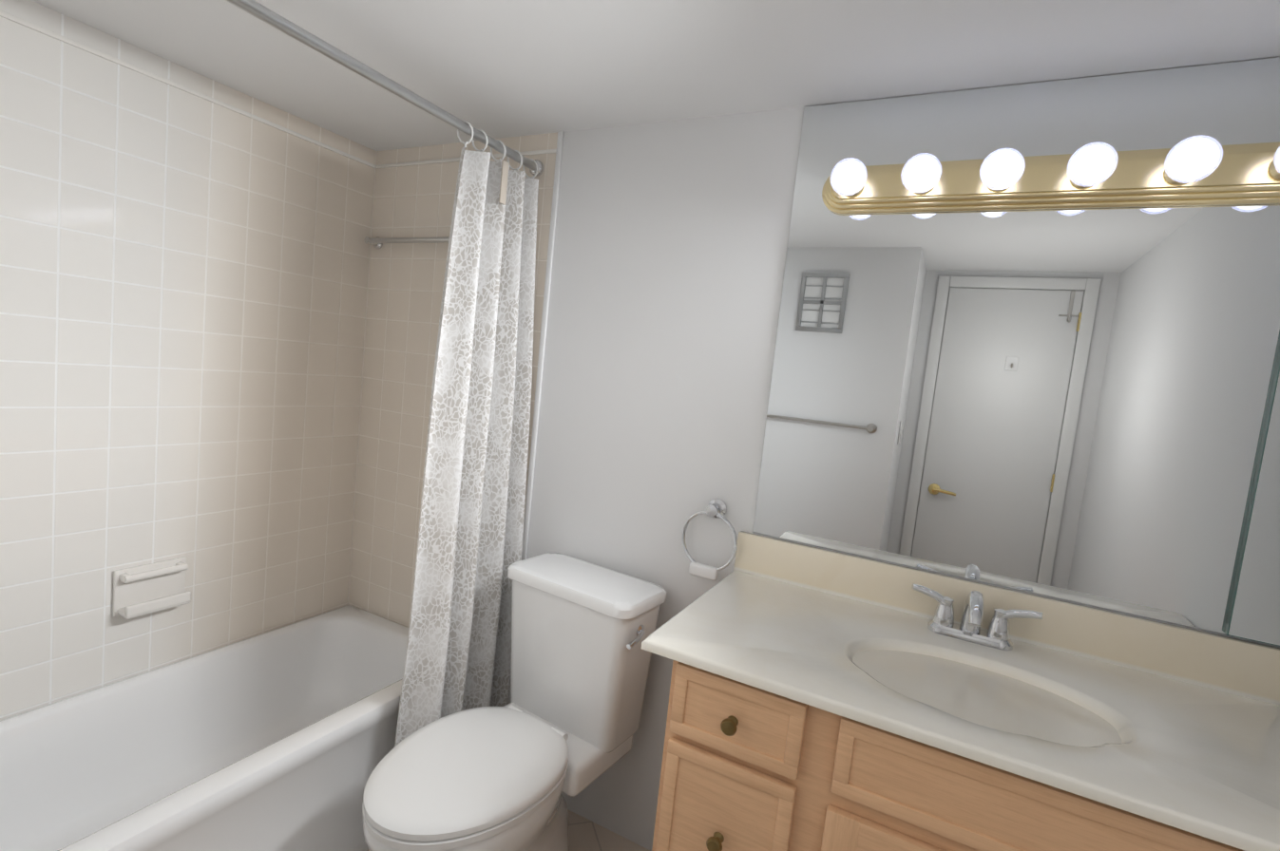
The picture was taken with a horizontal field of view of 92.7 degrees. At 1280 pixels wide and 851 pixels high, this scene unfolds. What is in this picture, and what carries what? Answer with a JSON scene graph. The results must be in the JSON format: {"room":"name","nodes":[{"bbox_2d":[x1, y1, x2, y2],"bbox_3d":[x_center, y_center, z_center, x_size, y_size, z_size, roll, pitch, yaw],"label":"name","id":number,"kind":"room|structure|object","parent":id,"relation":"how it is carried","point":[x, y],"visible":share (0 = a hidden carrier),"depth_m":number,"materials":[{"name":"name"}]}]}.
{"room":"bathroom","nodes":[
{"label":"bathroom","id":0,"kind":"room"},
{"bbox_2d":[367,809,649,850],"bbox_3d":[-0.506,1.300,0.889,2.760,0.050,2.260,8,6,27],"label":"floor","id":1,"kind":"structure","parent":0,"point":[584,834],"depth_m":1.82,"materials":[{"name":"tile"}]},
{"bbox_2d":[0,605,409,850],"bbox_3d":[-1.165,0.935,1.593,0.702,0.416,1.422,8,6,27],"label":"bathtub","id":2,"kind":"object","parent":1,"relation":"on","point":[281,739],"visible":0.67,"depth_m":1.64,"materials":[{"name":"white ceramic"}]},
{"bbox_2d":[362,553,666,850],"bbox_3d":[-0.308,0.829,1.520,0.450,0.813,0.746,8,6,27],"label":"toilet","id":3,"kind":"object","parent":1,"relation":"on","point":[566,720],"visible":1,"depth_m":1.54,"materials":[{"name":"white ceramic"}]},
{"bbox_2d":[641,531,1279,850],"bbox_3d":[0.566,0.850,1.181,1.079,1.008,0.567,8,6,27],"label":"bathroom vanity","id":4,"kind":"object","parent":1,"relation":"on","point":[820,699],"visible":1,"depth_m":1.08,"materials":[{"name":"brown wood"}]},
{"bbox_2d":[911,583,1043,651],"bbox_3d":[0.693,0.403,1.269,0.248,0.113,0.148,8,6,27],"label":"faucet","id":5,"kind":"object","parent":4,"relation":"on","point":[941,634],"depth_m":1.28,"materials":[{"name":"silver metal"}]},
{"bbox_2d":[0,0,1279,850],"bbox_3d":[-0.394,0.200,0.792,2.760,2.170,2.260,8,6,27],"label":"wall","id":6,"kind":"structure","parent":0,"point":[217,336],"depth_m":1.68,"materials":[{"name":"white paint"}]},
{"bbox_2d":[112,556,191,619],"bbox_3d":[-1.383,0.463,1.740,0.064,0.130,0.175,8,6,27],"label":"soap dish","id":7,"kind":"object","parent":6,"relation":"attached to","point":[143,590],"visible":1,"depth_m":1.73,"materials":[{"name":"white ceramic"}]},
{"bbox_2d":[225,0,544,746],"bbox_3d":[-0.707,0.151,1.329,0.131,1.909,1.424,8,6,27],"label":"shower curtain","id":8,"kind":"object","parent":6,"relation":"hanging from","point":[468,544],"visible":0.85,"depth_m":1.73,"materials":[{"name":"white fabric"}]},
{"bbox_2d":[363,236,449,248],"bbox_3d":[-0.708,-0.627,2.073,0.629,0.043,0.054,8,6,27],"label":"towel rail","id":9,"kind":"object","parent":6,"relation":"attached to","point":[377,242],"visible":0.5,"depth_m":2.11,"materials":[{"name":"silver metal"}]},
{"bbox_2d":[682,498,737,580],"bbox_3d":[0.192,0.305,1.645,0.164,0.211,0.052,8,6,27],"label":"towel ring","id":10,"kind":"object","parent":6,"relation":"attached to","point":[716,507],"visible":1,"depth_m":1.63,"materials":[{"name":"silver metal"}]},
{"bbox_2d":[752,57,1279,648],"bbox_3d":[0.784,-0.183,1.269,1.046,1.089,0.148,8,6,27],"label":"mirror","id":11,"kind":"object","parent":6,"relation":"attached to","point":[1028,338],"visible":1,"depth_m":1.30,"materials":[{"name":"clear glass"}]},
{"bbox_2d":[821,127,1279,214],"bbox_3d":[0.818,-0.513,1.236,0.905,0.110,0.142,8,6,27],"label":"sconce","id":12,"kind":"object","parent":11,"relation":"attached to","point":[1200,174],"depth_m":1.23,"materials":[{"name":"gold metal"}]},
{"bbox_2d":[1223,251,1279,648],"bbox_3d":[1.213,0.050,1.126,0.098,0.726,0.014,8,6,27],"label":"medicine cabinet mirror","id":13,"kind":"object","parent":11,"relation":"attached to","point":[1251,582],"depth_m":1.15,"materials":[{"name":"grey glass"}]}
]}

